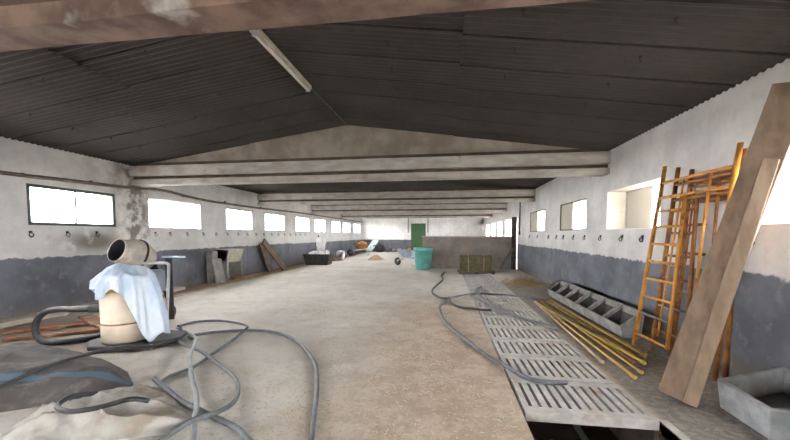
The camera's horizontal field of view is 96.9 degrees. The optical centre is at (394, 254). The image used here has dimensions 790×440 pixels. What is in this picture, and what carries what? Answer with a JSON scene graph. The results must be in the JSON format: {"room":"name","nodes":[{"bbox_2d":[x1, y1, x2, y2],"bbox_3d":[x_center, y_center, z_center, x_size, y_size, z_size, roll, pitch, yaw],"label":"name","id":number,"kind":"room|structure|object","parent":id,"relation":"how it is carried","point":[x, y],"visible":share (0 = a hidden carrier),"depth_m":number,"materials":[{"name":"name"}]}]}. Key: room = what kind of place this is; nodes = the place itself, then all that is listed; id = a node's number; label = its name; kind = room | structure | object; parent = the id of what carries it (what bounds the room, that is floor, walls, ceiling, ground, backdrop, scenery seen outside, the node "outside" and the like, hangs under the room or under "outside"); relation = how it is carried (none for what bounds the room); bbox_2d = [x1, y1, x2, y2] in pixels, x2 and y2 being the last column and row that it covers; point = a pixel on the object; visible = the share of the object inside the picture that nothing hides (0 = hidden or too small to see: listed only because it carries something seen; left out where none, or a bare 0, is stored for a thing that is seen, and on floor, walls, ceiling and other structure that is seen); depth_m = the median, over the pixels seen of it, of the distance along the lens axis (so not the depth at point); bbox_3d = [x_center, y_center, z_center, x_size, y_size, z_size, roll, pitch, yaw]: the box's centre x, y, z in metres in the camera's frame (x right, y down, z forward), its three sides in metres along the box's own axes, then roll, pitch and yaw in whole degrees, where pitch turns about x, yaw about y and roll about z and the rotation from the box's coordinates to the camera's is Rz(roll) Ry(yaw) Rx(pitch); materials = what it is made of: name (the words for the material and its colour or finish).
{"room":"farm building","nodes":[
{"label":"farm building","id":0,"kind":"room"},
{"bbox_2d":[0,137,361,319],"bbox_3d":[-5.653,-0.571,13.827,0.400,3.796,36.200,0,3,8],"label":"wall","id":1,"kind":"structure","parent":0,"point":[49,268],"depth_m":7.66,"materials":[{"name":"paint"}]},
{"bbox_2d":[26,183,115,226],"bbox_3d":[-6.443,-0.945,7.054,0.045,0.740,1.690,0,3,8],"label":"window","id":2,"kind":"structure","parent":1,"relation":"in","point":[28,185],"depth_m":7.03,"materials":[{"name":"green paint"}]},
{"bbox_2d":[0,287,184,328],"bbox_3d":[-6.868,1.302,2.774,0.340,0.090,13.800,0,3,8],"label":"trim","id":3,"kind":"structure","parent":1,"relation":"attached to","point":[14,321],"depth_m":6.06,"materials":[{"name":"wood"}]},
{"bbox_2d":[149,199,195,228],"bbox_3d":[-6.232,-1.095,9.727,0.045,0.740,1.870,0,3,8],"label":"window","id":4,"kind":"structure","parent":1,"relation":"in","point":[193,205],"depth_m":9.73,"materials":[{"name":"white metal"}]},
{"bbox_2d":[0,170,360,221],"bbox_3d":[-5.389,-1.851,13.818,0.105,0.227,35.000,0,3,8],"label":"pipe","id":5,"kind":"object","parent":1,"relation":"attached to","point":[7,173],"visible":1,"depth_m":8.01,"materials":[{"name":"metal"}]},
{"bbox_2d":[226,208,252,229],"bbox_3d":[-5.634,-1.262,12.713,0.045,0.740,1.680,0,3,8],"label":"window","id":6,"kind":"structure","parent":1,"relation":"in","point":[226,208],"depth_m":12.72,"materials":[{"name":"white metal"}]},
{"bbox_2d":[265,213,284,230],"bbox_3d":[-5.257,-1.409,15.352,0.045,0.740,1.820,0,3,8],"label":"window","id":7,"kind":"structure","parent":1,"relation":"in","point":[265,213],"depth_m":15.35,"materials":[{"name":"white metal"}]},
{"bbox_2d":[154,125,577,162],"bbox_3d":[-1.017,-2.437,7.617,10.500,0.724,0.100,0,3,8],"label":"gable wall","id":8,"kind":"structure","parent":1,"relation":"attached to","point":[350,140],"depth_m":7.54,"materials":[{"name":"paint"}]},
{"bbox_2d":[129,149,610,186],"bbox_3d":[-1.017,-1.864,7.649,10.500,0.514,0.343,0,3,8],"label":"concrete beam","id":9,"kind":"structure","parent":1,"relation":"attached to","point":[567,162],"depth_m":7.42,"materials":[{"name":"concrete"}]},
{"bbox_2d":[0,252,769,439],"bbox_3d":[-0.300,1.034,12.848,10.700,0.500,36.400,0,3,8],"label":"floor","id":10,"kind":"structure","parent":0,"point":[233,301],"depth_m":4.33,"materials":[{"name":"concrete"}]},
{"bbox_2d":[1,321,89,334],"bbox_3d":[-5.343,1.153,5.709,1.431,0.045,0.220,-2,4,-33],"label":"plank","id":11,"kind":"object","parent":10,"relation":"on","point":[80,323],"visible":0.56,"depth_m":5.55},
{"bbox_2d":[78,314,99,328],"bbox_3d":[-4.989,1.102,5.818,1.132,0.045,0.200,2,4,36],"label":"plank","id":12,"kind":"object","parent":11,"relation":"on","point":[91,319],"visible":0.71,"depth_m":5.82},
{"bbox_2d":[2,327,99,341],"bbox_3d":[-5.051,1.181,5.204,1.058,0.045,0.180,-2,4,-28],"label":"plank","id":13,"kind":"object","parent":10,"relation":"on","point":[86,330],"visible":0.76,"depth_m":5.15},
{"bbox_2d":[31,306,100,344],"bbox_3d":[-4.454,0.932,5.112,1.012,0.572,0.968,0,3,8],"label":"hose","id":14,"kind":"object","parent":10,"relation":"on","point":[35,330],"visible":0.77,"depth_m":4.76,"materials":[{"name":"rubber"}]},
{"bbox_2d":[0,342,133,412],"bbox_3d":[-4.065,1.155,3.568,2.955,0.291,1.779,0,3,8],"label":"tarpaulin","id":15,"kind":"object","parent":10,"relation":"on","point":[87,373],"visible":0.95,"depth_m":3.36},
{"bbox_2d":[0,325,181,387],"bbox_3d":[-3.280,1.120,3.957,0.441,0.258,2.692,0,3,8],"label":"hose","id":16,"kind":"object","parent":15,"relation":"on","point":[45,367],"visible":0.93,"depth_m":3.54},
{"bbox_2d":[0,384,191,439],"bbox_3d":[-2.361,1.257,2.794,1.129,0.173,1.076,-3,4,-44],"label":"canvas","id":17,"kind":"object","parent":10,"relation":"on","point":[163,413],"visible":0.8,"depth_m":2.68},
{"bbox_2d":[54,391,149,413],"bbox_3d":[-2.354,1.185,2.802,0.688,0.080,0.383,0,3,8],"label":"hose","id":18,"kind":"object","parent":17,"relation":"on","point":[57,406],"visible":0.94,"depth_m":2.75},
{"bbox_2d":[87,289,187,350],"bbox_3d":[-3.537,0.763,4.798,1.095,0.939,0.915,0,3,8],"label":"tank","id":19,"kind":"object","parent":10,"relation":"on","point":[118,326],"visible":0.58,"depth_m":4.50,"materials":[{"name":"beige plastic"}]},
{"bbox_2d":[89,263,170,341],"bbox_3d":[-3.547,0.620,4.747,0.914,1.032,0.828,0,3,8],"label":"plastic sheet","id":20,"kind":"object","parent":19,"relation":"on","point":[138,285],"visible":1,"depth_m":4.55,"materials":[{"name":"plastic"}]},
{"bbox_2d":[87,330,187,350],"bbox_3d":[-3.537,1.170,4.821,1.095,0.055,0.915,0,3,8],"label":"tray","id":21,"kind":"object","parent":10,"relation":"on","point":[95,344],"depth_m":4.60,"materials":[{"name":"black plastic"}]},
{"bbox_2d":[107,239,185,319],"bbox_3d":[-4.002,0.451,5.856,1.372,1.442,0.959,0,3,8],"label":"mixer","id":22,"kind":"object","parent":10,"relation":"on","point":[133,251],"visible":0.71,"depth_m":5.63,"materials":[{"name":"metal"}]},
{"bbox_2d":[176,327,198,439],"bbox_3d":[-2.299,1.231,3.932,0.251,0.105,4.017,-2,4,-32],"label":"hose","id":23,"kind":"object","parent":10,"relation":"on","point":[193,436],"visible":0.86,"depth_m":3.32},
{"bbox_2d":[158,340,240,439],"bbox_3d":[-2.215,1.226,3.951,0.801,0.118,3.309,-2,4,-26],"label":"hose","id":24,"kind":"object","parent":10,"relation":"on","point":[233,402],"visible":0.87,"depth_m":2.95,"materials":[{"name":"rubber"}]},
{"bbox_2d":[152,376,253,439],"bbox_3d":[-1.550,1.282,2.876,1.948,0.128,0.133,2,4,37],"label":"hose","id":25,"kind":"object","parent":10,"relation":"on","point":[241,432],"visible":0.93,"depth_m":2.91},
{"bbox_2d":[161,319,248,381],"bbox_3d":[-2.552,1.185,4.913,1.015,0.088,2.721,-2,4,-28],"label":"hose","id":26,"kind":"object","parent":10,"relation":"on","point":[203,360],"visible":0.9,"depth_m":4.82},
{"bbox_2d":[206,251,217,282],"bbox_3d":[-5.716,0.389,10.955,0.200,1.000,0.280,0,3,8],"label":"block","id":27,"kind":"object","parent":10,"relation":"on","point":[210,255],"visible":0.84,"depth_m":10.82,"materials":[{"name":"concrete"}]},
{"bbox_2d":[211,258,225,283],"bbox_3d":[-5.467,0.511,10.866,0.189,0.766,0.460,0,3,8],"label":"panel","id":28,"kind":"object","parent":10,"relation":"on","point":[217,265],"visible":1,"depth_m":10.84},
{"bbox_2d":[212,249,243,281],"bbox_3d":[-5.473,0.337,11.535,0.578,1.040,0.820,0,3,8],"label":"box","id":29,"kind":"object","parent":10,"relation":"on","point":[231,258],"visible":0.79,"depth_m":11.47,"materials":[{"name":"beige wood"}]},
{"bbox_2d":[191,265,306,289],"bbox_3d":[-5.044,0.729,13.353,0.766,0.045,7.562,0,3,8],"label":"litter","id":30,"kind":"object","parent":10,"relation":"on","point":[306,265],"visible":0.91,"depth_m":12.05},
{"bbox_2d":[188,329,318,439],"bbox_3d":[-1.376,1.258,3.970,1.193,0.044,3.920,-3,4,-38],"label":"hose","id":31,"kind":"object","parent":10,"relation":"on","point":[316,394],"visible":0.96,"depth_m":4.14,"materials":[{"name":"rubber"}]},
{"bbox_2d":[259,243,272,271],"bbox_3d":[-5.182,0.104,14.050,0.242,1.218,0.648,3,4,44],"label":"leaning board","id":32,"kind":"object","parent":10,"relation":"on","point":[263,250],"visible":0.8,"depth_m":14.00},
{"bbox_2d":[262,238,284,270],"bbox_3d":[-4.963,0.014,14.342,0.215,1.363,1.270,2,4,29],"label":"leaning board","id":33,"kind":"object","parent":10,"relation":"on","point":[265,243],"visible":1,"depth_m":14.27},
{"bbox_2d":[303,253,333,264],"bbox_3d":[-3.861,0.234,17.764,1.342,0.550,0.893,0,3,8],"label":"tub","id":34,"kind":"object","parent":10,"relation":"on","point":[310,259],"visible":0.86,"depth_m":17.38,"materials":[{"name":"black plastic"}]},
{"bbox_2d":[319,250,329,253],"bbox_3d":[-3.581,0.102,17.719,0.499,0.718,0.713,0,3,8],"label":"sack","id":35,"kind":"object","parent":34,"relation":"in","point":[322,251],"visible":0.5,"depth_m":17.45,"materials":[{"name":"white plastic"}]},
{"bbox_2d":[316,237,325,250],"bbox_3d":[-3.736,-0.529,17.689,0.428,0.721,0.492,0,3,8],"label":"sack","id":36,"kind":"object","parent":35,"relation":"on","point":[320,243],"visible":0.9,"depth_m":17.49,"materials":[{"name":"white plastic"}]},
{"bbox_2d":[114,272,523,439],"bbox_3d":[-0.600,1.056,7.811,4.650,0.011,12.778,0,3,8],"label":"straw","id":37,"kind":"object","parent":10,"relation":"on","point":[323,410],"visible":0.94,"depth_m":3.46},
{"bbox_2d":[336,250,344,258],"bbox_3d":[-3.484,-0.013,22.511,0.552,0.513,0.576,0,3,8],"label":"sack","id":38,"kind":"object","parent":10,"relation":"on","point":[340,253],"visible":0.79,"depth_m":22.25,"materials":[{"name":"white plastic"}]},
{"bbox_2d":[347,243,376,255],"bbox_3d":[-2.439,-0.389,25.838,2.184,0.901,0.828,-1,3,-15],"label":"wheelbarrow","id":39,"kind":"object","parent":10,"relation":"on","point":[358,246],"visible":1,"depth_m":25.56,"materials":[{"name":"orange metal"}]},
{"bbox_2d":[353,243,368,248],"bbox_3d":[-2.525,-0.620,25.803,1.058,0.437,0.828,-1,3,-15],"label":"tray","id":40,"kind":"object","parent":39,"relation":"on","point":[359,246],"depth_m":25.50,"materials":[{"name":"orange metal"}]},
{"bbox_2d":[366,239,378,251],"bbox_3d":[-1.980,-0.814,30.740,0.508,1.186,1.123,3,4,40],"label":"plastic sheet","id":41,"kind":"object","parent":10,"relation":"on","point":[374,241],"visible":1,"depth_m":30.76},
{"bbox_2d":[368,255,383,259],"bbox_3d":[-1.186,0.152,21.473,0.989,0.294,1.797,0,3,8],"label":"pile","id":42,"kind":"object","parent":10,"relation":"on","point":[374,257],"visible":1,"depth_m":20.97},
{"bbox_2d":[394,249,414,266],"bbox_3d":[0.712,0.164,16.986,1.899,0.784,0.720,3,4,40],"label":"wheelbarrow","id":43,"kind":"object","parent":10,"relation":"on","point":[407,254],"visible":0.78,"depth_m":16.86,"materials":[{"name":"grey metal"}]},
{"bbox_2d":[397,249,414,257],"bbox_3d":[0.653,-0.040,17.023,0.920,0.380,0.720,3,4,40],"label":"tray","id":44,"kind":"object","parent":43,"relation":"on","point":[407,254],"depth_m":16.77,"materials":[{"name":"metal"}]},
{"bbox_2d":[412,247,433,269],"bbox_3d":[1.226,0.166,15.212,0.865,0.970,0.865,-3,4,-43],"label":"bin","id":45,"kind":"object","parent":10,"relation":"on","point":[423,255],"visible":1,"depth_m":14.91,"materials":[{"name":"green plastic"}]},
{"bbox_2d":[431,272,491,310],"bbox_3d":[1.451,0.888,10.348,0.974,0.081,7.184,0,3,1],"label":"hose","id":46,"kind":"object","parent":10,"relation":"on","point":[437,284],"visible":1,"depth_m":7.47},
{"bbox_2d":[457,269,495,274],"bbox_3d":[3.179,0.684,13.778,1.420,0.095,0.820,0,3,8],"label":"pallet","id":47,"kind":"object","parent":10,"relation":"on","point":[459,271],"visible":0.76,"depth_m":13.48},
{"bbox_2d":[460,254,491,271],"bbox_3d":[3.150,0.322,13.698,1.211,0.638,0.608,0,3,8],"label":"hay bale","id":48,"kind":"object","parent":47,"relation":"on","point":[468,263],"visible":1,"depth_m":13.44,"materials":[{"name":"yellow plant"}]},
{"bbox_2d":[449,293,546,299],"bbox_3d":[2.380,0.985,8.373,2.340,0.085,0.682,0,3,-1],"label":"hose","id":49,"kind":"object","parent":10,"relation":"on","point":[468,293],"visible":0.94,"depth_m":8.40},
{"bbox_2d":[438,297,567,384],"bbox_3d":[1.183,1.143,5.779,0.669,0.078,4.775,0,3,-4],"label":"hose","id":50,"kind":"object","parent":10,"relation":"on","point":[536,380],"visible":0.97,"depth_m":3.93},
{"bbox_2d":[499,248,512,268],"bbox_3d":[4.785,0.179,15.063,0.671,0.945,0.082,-1,3,-13],"label":"board","id":51,"kind":"object","parent":10,"relation":"on","point":[511,249],"visible":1,"depth_m":15.04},
{"bbox_2d":[511,217,516,269],"bbox_3d":[5.176,-0.492,15.253,0.220,2.280,0.190,0,3,8],"label":"post","id":52,"kind":"object","parent":10,"relation":"on","point":[514,219],"visible":0.91,"depth_m":15.17,"materials":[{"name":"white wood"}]},
{"bbox_2d":[498,276,544,286],"bbox_3d":[3.863,0.771,10.642,1.352,0.267,1.351,-1,3,-12],"label":"heap","id":53,"kind":"object","parent":10,"relation":"on","point":[522,282],"visible":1,"depth_m":10.39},
{"bbox_2d":[548,280,567,298],"bbox_3d":[3.926,0.837,8.409,0.324,0.389,0.600,0,3,8],"label":"trough","id":54,"kind":"object","parent":10,"relation":"on","point":[553,289],"visible":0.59,"depth_m":8.61,"materials":[{"name":"concrete"}]},
{"bbox_2d":[555,283,577,303],"bbox_3d":[3.840,0.871,7.804,0.324,0.389,0.600,0,3,8],"label":"trough","id":55,"kind":"object","parent":10,"relation":"on","point":[567,289],"visible":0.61,"depth_m":8.00,"materials":[{"name":"concrete"}]},
{"bbox_2d":[534,301,604,363],"bbox_3d":[2.743,1.143,5.894,0.042,0.040,3.763,1,3,10],"label":"scaffold pole","id":56,"kind":"object","parent":10,"relation":"on","point":[601,361],"visible":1,"depth_m":4.95,"materials":[{"name":"metal"}]},
{"bbox_2d":[537,303,646,364],"bbox_3d":[2.889,1.120,5.619,0.042,0.040,3.412,0,3,3],"label":"scaffold pole","id":57,"kind":"object","parent":56,"relation":"on","point":[643,362],"visible":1,"depth_m":4.81,"materials":[{"name":"yellow paint"}]},
{"bbox_2d":[564,287,590,310],"bbox_3d":[3.753,0.905,7.199,0.324,0.389,0.600,0,3,8],"label":"trough","id":58,"kind":"object","parent":10,"relation":"on","point":[570,299],"visible":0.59,"depth_m":7.38,"materials":[{"name":"concrete"}]},
{"bbox_2d":[535,300,636,379],"bbox_3d":[2.813,1.152,5.723,0.042,0.040,4.281,1,3,9],"label":"scaffold pole","id":59,"kind":"object","parent":10,"relation":"on","point":[632,375],"visible":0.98,"depth_m":4.47,"materials":[{"name":"yellow paint"}]},
{"bbox_2d":[543,300,634,362],"bbox_3d":[3.057,1.146,5.986,0.046,0.040,3.830,0,3,8],"label":"scaffold pole","id":60,"kind":"object","parent":10,"relation":"on","point":[631,360],"visible":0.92,"depth_m":4.79,"materials":[{"name":"paint"}]},
{"bbox_2d":[575,292,603,317],"bbox_3d":[3.667,0.939,6.594,0.324,0.389,0.600,0,3,8],"label":"trough","id":61,"kind":"object","parent":10,"relation":"on","point":[581,306],"visible":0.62,"depth_m":6.76,"materials":[{"name":"concrete"}]},
{"bbox_2d":[540,301,643,373],"bbox_3d":[2.944,1.150,5.770,0.042,0.040,4.090,0,3,8],"label":"scaffold pole","id":62,"kind":"object","parent":10,"relation":"on","point":[639,370],"visible":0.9,"depth_m":4.52,"materials":[{"name":"yellow paint"}]},
{"bbox_2d":[547,300,641,363],"bbox_3d":[3.136,1.143,5.924,0.046,0.040,3.850,0,3,8],"label":"scaffold pole","id":63,"kind":"object","parent":10,"relation":"on","point":[588,327],"visible":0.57,"depth_m":5.45,"materials":[{"name":"yellow paint"}]},
{"bbox_2d":[548,300,645,360],"bbox_3d":[3.211,1.142,6.045,0.042,0.040,3.790,0,3,7],"label":"scaffold pole","id":64,"kind":"object","parent":10,"relation":"on","point":[598,331],"visible":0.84,"depth_m":5.06,"materials":[{"name":"paint"}]},
{"bbox_2d":[549,299,646,357],"bbox_3d":[3.274,1.131,6.096,0.042,0.040,3.710,0,3,7],"label":"scaffold pole","id":65,"kind":"object","parent":10,"relation":"on","point":[596,327],"visible":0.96,"depth_m":5.24,"materials":[{"name":"yellow paint"}]},
{"bbox_2d":[552,300,646,354],"bbox_3d":[3.337,1.137,6.148,0.042,0.040,3.631,0,3,7],"label":"scaffold pole","id":66,"kind":"object","parent":10,"relation":"on","point":[634,347],"visible":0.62,"depth_m":5.29,"materials":[{"name":"paint"}]},
{"bbox_2d":[587,297,621,326],"bbox_3d":[3.580,0.973,5.989,0.324,0.389,0.600,0,3,8],"label":"trough","id":67,"kind":"object","parent":10,"relation":"on","point":[605,305],"visible":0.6,"depth_m":6.14,"materials":[{"name":"concrete"}]},
{"bbox_2d":[602,304,643,337],"bbox_3d":[3.494,1.006,5.385,0.324,0.389,0.600,0,3,8],"label":"trough","id":68,"kind":"object","parent":10,"relation":"on","point":[621,320],"visible":0.91,"depth_m":5.37,"materials":[{"name":"concrete"}]},
{"bbox_2d":[659,419,690,439],"bbox_3d":[2.047,1.452,1.939,0.070,0.124,1.850,0,3,8],"label":"trim","id":69,"kind":"structure","parent":10,"relation":"attached to","point":[667,423],"depth_m":2.71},
{"bbox_2d":[631,142,743,349],"bbox_3d":[3.402,0.044,4.221,0.476,2.450,1.431,0,3,8],"label":"scaffolding","id":70,"kind":"object","parent":10,"relation":"on","point":[735,167],"visible":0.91,"depth_m":4.27,"materials":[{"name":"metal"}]},
{"bbox_2d":[649,148,746,380],"bbox_3d":[3.457,0.081,4.109,0.417,2.388,1.202,0,3,8],"label":"scaffolding","id":71,"kind":"object","parent":10,"relation":"on","point":[695,199],"visible":0.63,"depth_m":4.18,"materials":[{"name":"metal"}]},
{"bbox_2d":[668,169,733,377],"bbox_3d":[3.527,0.115,4.050,0.352,2.326,0.901,0,3,8],"label":"scaffolding","id":72,"kind":"object","parent":10,"relation":"on","point":[728,328],"visible":0.48,"depth_m":4.24,"materials":[{"name":"metal"}]},
{"bbox_2d":[658,82,789,400],"bbox_3d":[2.986,-0.093,3.099,1.076,2.835,0.227,0,3,0],"label":"board","id":73,"kind":"object","parent":10,"relation":"on","point":[771,136],"visible":0.74,"depth_m":3.11,"materials":[{"name":"wood"}]},
{"bbox_2d":[682,158,779,407],"bbox_3d":[2.890,0.254,3.023,0.736,2.151,0.122,0,3,-3],"label":"board","id":74,"kind":"object","parent":10,"relation":"on","point":[768,167],"visible":1,"depth_m":3.00,"materials":[{"name":"wood"}]},
{"bbox_2d":[717,367,789,439],"bbox_3d":[3.156,1.200,2.863,0.778,0.285,0.895,0,3,8],"label":"trough","id":75,"kind":"object","parent":10,"relation":"on","point":[760,400],"visible":1,"depth_m":2.93,"materials":[{"name":"concrete"}]},
{"bbox_2d":[0,0,789,205],"bbox_3d":[-0.255,-2.760,12.953,11.600,0.964,36.639,0,3,8],"label":"ceiling","id":76,"kind":"structure","parent":0,"point":[449,68],"depth_m":4.60,"materials":[{"name":"metal"}]},
{"bbox_2d":[249,29,311,91],"bbox_3d":[-1.444,-2.549,4.611,0.110,0.195,1.570,0,3,8],"label":"fitting","id":77,"kind":"object","parent":76,"relation":"hanging from","point":[260,35],"visible":0.84,"depth_m":4.40,"materials":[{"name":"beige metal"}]},
{"bbox_2d":[0,0,588,51],"bbox_3d":[-1.819,-1.544,2.035,10.500,0.527,0.342,0,3,8],"label":"concrete beam","id":78,"kind":"structure","parent":76,"relation":"attached to","point":[24,24],"depth_m":1.92,"materials":[{"name":"concrete"}]},
{"bbox_2d":[310,89,347,125],"bbox_3d":[-1.176,-2.680,6.457,0.039,0.114,2.212,0,3,8],"label":"cable","id":79,"kind":"object","parent":76,"relation":"attached to","point":[315,92],"visible":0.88,"depth_m":6.28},
{"bbox_2d":[257,187,535,205],"bbox_3d":[-0.219,-2.176,13.234,10.500,0.514,0.342,0,3,8],"label":"concrete beam","id":80,"kind":"structure","parent":76,"relation":"attached to","point":[468,195],"depth_m":13.05,"materials":[{"name":"concrete"}]},
{"bbox_2d":[311,203,506,213],"bbox_3d":[0.579,-2.488,18.818,10.500,0.515,0.343,0,3,8],"label":"concrete beam","id":81,"kind":"structure","parent":76,"relation":"attached to","point":[442,207],"depth_m":18.65,"materials":[{"name":"concrete"}]},
{"bbox_2d":[341,212,492,218],"bbox_3d":[1.376,-2.801,24.403,10.500,0.514,0.343,0,3,8],"label":"concrete beam","id":82,"kind":"structure","parent":76,"relation":"attached to","point":[489,214],"depth_m":24.23,"materials":[{"name":"concrete"}]},
{"bbox_2d":[362,218,481,251],"bbox_3d":[2.277,-1.869,30.781,11.300,4.495,0.300,0,3,8],"label":"wall","id":83,"kind":"structure","parent":0,"point":[392,233],"depth_m":30.82,"materials":[{"name":"paint"}]},
{"bbox_2d":[411,223,425,249],"bbox_3d":[2.036,-1.460,30.599,1.260,2.500,0.174,0,3,8],"label":"door","id":84,"kind":"structure","parent":83,"relation":"in","point":[417,230],"depth_m":30.60,"materials":[{"name":"green paint"}]},
{"bbox_2d":[422,236,511,268],"bbox_3d":[3.146,-0.094,15.560,3.880,1.450,0.200,0,3,8],"label":"wall partition","id":85,"kind":"structure","parent":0,"point":[447,250],"depth_m":15.47,"materials":[{"name":"concrete"}]},
{"bbox_2d":[528,421,665,439],"bbox_3d":[2.182,1.476,6.928,1.090,0.520,12.990,0,3,8],"label":"floor","id":86,"kind":"structure","parent":0,"point":[539,430],"depth_m":3.51,"materials":[{"name":"black"}]},
{"bbox_2d":[573,424,588,439],"bbox_3d":[1.811,1.767,3.330,0.060,0.057,0.500,1,3,10],"label":"pipe offcut","id":87,"kind":"object","parent":86,"relation":"on","point":[577,428],"visible":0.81,"depth_m":3.43,"materials":[{"name":"metal"}]},
{"bbox_2d":[526,421,660,439],"bbox_3d":[2.348,1.338,8.086,1.080,0.425,10.500,0,3,8],"label":"trim","id":88,"kind":"structure","parent":86,"relation":"on","point":[620,433],"depth_m":3.11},
{"bbox_2d":[463,274,492,276],"bbox_3d":[3.033,0.810,12.907,1.030,0.085,0.685,0,3,8],"label":"floor slat","id":89,"kind":"object","parent":88,"relation":"on","point":[474,275],"visible":0.5,"depth_m":12.87,"materials":[{"name":"concrete"}]},
{"bbox_2d":[463,276,494,279],"bbox_3d":[2.933,0.850,12.219,1.030,0.085,0.685,0,3,8],"label":"floor slat","id":90,"kind":"object","parent":88,"relation":"on","point":[465,277],"visible":0.52,"depth_m":12.28,"materials":[{"name":"concrete"}]},
{"bbox_2d":[465,279,497,281],"bbox_3d":[2.835,0.886,11.522,1.030,0.085,0.685,0,3,8],"label":"floor slat","id":91,"kind":"object","parent":88,"relation":"on","point":[474,280],"visible":0.55,"depth_m":11.45,"materials":[{"name":"concrete"}]},
{"bbox_2d":[466,281,501,284],"bbox_3d":[2.738,0.925,10.834,1.030,0.085,0.685,0,3,8],"label":"floor slat","id":92,"kind":"object","parent":88,"relation":"on","point":[467,282],"visible":0.61,"depth_m":10.86,"materials":[{"name":"concrete"}]},
{"bbox_2d":[467,284,506,288],"bbox_3d":[2.644,0.959,10.142,1.030,0.085,0.685,0,3,8],"label":"floor slat","id":93,"kind":"object","parent":88,"relation":"on","point":[468,285],"visible":0.67,"depth_m":10.09,"materials":[{"name":"concrete"}]},
{"bbox_2d":[469,288,510,292],"bbox_3d":[2.546,1.005,9.449,1.030,0.085,0.685,0,3,8],"label":"floor slat","id":94,"kind":"object","parent":88,"relation":"on","point":[470,289],"visible":0.6,"depth_m":9.46,"materials":[{"name":"concrete"}]},
{"bbox_2d":[474,286,557,330],"bbox_3d":[2.221,1.008,7.591,0.518,0.102,4.427,0,3,-1],"label":"hose","id":95,"kind":"object","parent":94,"relation":"on","point":[475,291],"visible":0.98,"depth_m":6.29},
{"bbox_2d":[471,292,513,297],"bbox_3d":[2.451,1.037,8.755,1.030,0.085,0.685,0,3,8],"label":"floor slat","id":96,"kind":"object","parent":88,"relation":"on","point":[476,295],"visible":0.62,"depth_m":8.73,"materials":[{"name":"concrete"}]},
{"bbox_2d":[473,296,522,304],"bbox_3d":[2.349,1.078,8.063,1.030,0.085,0.685,0,3,8],"label":"floor slat","id":97,"kind":"object","parent":88,"relation":"on","point":[476,299],"visible":0.66,"depth_m":8.07,"materials":[{"name":"concrete"}]},
{"bbox_2d":[476,302,530,309],"bbox_3d":[2.253,1.119,7.373,1.030,0.085,0.685,0,3,8],"label":"floor slat","id":98,"kind":"object","parent":88,"relation":"on","point":[520,306],"visible":0.58,"depth_m":7.39,"materials":[{"name":"concrete"}]},
{"bbox_2d":[478,309,539,318],"bbox_3d":[2.152,1.154,6.680,1.030,0.085,0.685,0,3,8],"label":"floor slat","id":99,"kind":"object","parent":88,"relation":"on","point":[495,312],"visible":0.52,"depth_m":6.62,"materials":[{"name":"concrete"}]},
{"bbox_2d":[482,316,549,328],"bbox_3d":[2.047,1.195,5.985,1.030,0.085,0.685,0,3,9],"label":"floor slat","id":100,"kind":"object","parent":88,"relation":"on","point":[488,321],"visible":0.59,"depth_m":5.96,"materials":[{"name":"concrete"}]},
{"bbox_2d":[486,326,566,341],"bbox_3d":[1.944,1.234,5.300,1.030,0.085,0.685,0,3,8],"label":"floor slat","id":101,"kind":"object","parent":88,"relation":"on","point":[507,333],"visible":0.8,"depth_m":5.29,"materials":[{"name":"concrete"}]},
{"bbox_2d":[492,339,586,358],"bbox_3d":[1.854,1.274,4.608,1.030,0.085,0.685,0,3,8],"label":"floor slat","id":102,"kind":"object","parent":88,"relation":"on","point":[523,348],"visible":0.75,"depth_m":4.59,"materials":[{"name":"concrete"}]},
{"bbox_2d":[499,356,615,384],"bbox_3d":[1.753,1.311,3.916,1.030,0.085,0.685,0,3,8],"label":"floor slat","id":103,"kind":"object","parent":88,"relation":"on","point":[571,370],"visible":0.72,"depth_m":3.90,"materials":[{"name":"concrete"}]},
{"bbox_2d":[511,378,659,430],"bbox_3d":[1.661,1.348,3.218,1.030,0.085,0.685,0,3,8],"label":"floor slat","id":104,"kind":"object","parent":88,"relation":"on","point":[577,403],"visible":0.94,"depth_m":3.07,"materials":[{"name":"concrete"}]},
{"bbox_2d":[482,59,789,374],"bbox_3d":[5.138,-0.484,12.290,0.400,3.796,36.200,0,3,8],"label":"wall","id":105,"kind":"structure","parent":0,"point":[706,136],"depth_m":4.93,"materials":[{"name":"paint"}]},
{"bbox_2d":[530,209,544,231],"bbox_3d":[4.954,-1.156,12.167,0.045,0.750,2.000,0,3,8],"label":"window","id":106,"kind":"structure","parent":105,"relation":"in","point":[533,215],"depth_m":12.56,"materials":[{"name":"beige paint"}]},
{"bbox_2d":[530,208,544,230],"bbox_3d":[5.122,-1.155,12.143,0.396,0.750,2.000,0,3,8],"label":"trim","id":107,"kind":"structure","parent":105,"relation":"attached to","point":[539,213],"depth_m":13.09,"materials":[{"name":"paint"}]},
{"bbox_2d":[559,197,586,230],"bbox_3d":[4.642,-0.967,8.778,0.396,0.750,1.870,0,3,8],"label":"trim","id":108,"kind":"structure","parent":105,"relation":"attached to","point":[586,197],"depth_m":9.22,"materials":[{"name":"paint"}]},
{"bbox_2d":[560,198,586,230],"bbox_3d":[4.473,-0.968,8.802,0.045,0.750,1.870,0,3,8],"label":"window","id":109,"kind":"structure","parent":105,"relation":"in","point":[567,209],"depth_m":9.11,"materials":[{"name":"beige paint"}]},
{"bbox_2d":[606,178,660,229],"bbox_3d":[4.246,-0.811,6.005,0.396,0.750,1.760,0,3,8],"label":"trim","id":110,"kind":"structure","parent":105,"relation":"attached to","point":[616,199],"depth_m":6.86,"materials":[{"name":"paint"}]},
{"bbox_2d":[625,184,659,228],"bbox_3d":[4.404,-0.810,5.982,0.045,0.750,1.760,0,3,8],"label":"window","id":111,"kind":"structure","parent":105,"relation":"in","point":[639,209],"depth_m":6.35,"materials":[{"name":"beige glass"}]},
{"bbox_2d":[761,149,789,224],"bbox_3d":[3.772,-0.626,2.689,0.396,0.750,1.650,0,3,8],"label":"trim","id":112,"kind":"structure","parent":105,"relation":"attached to","point":[777,212],"depth_m":3.50,"materials":[{"name":"paint"}]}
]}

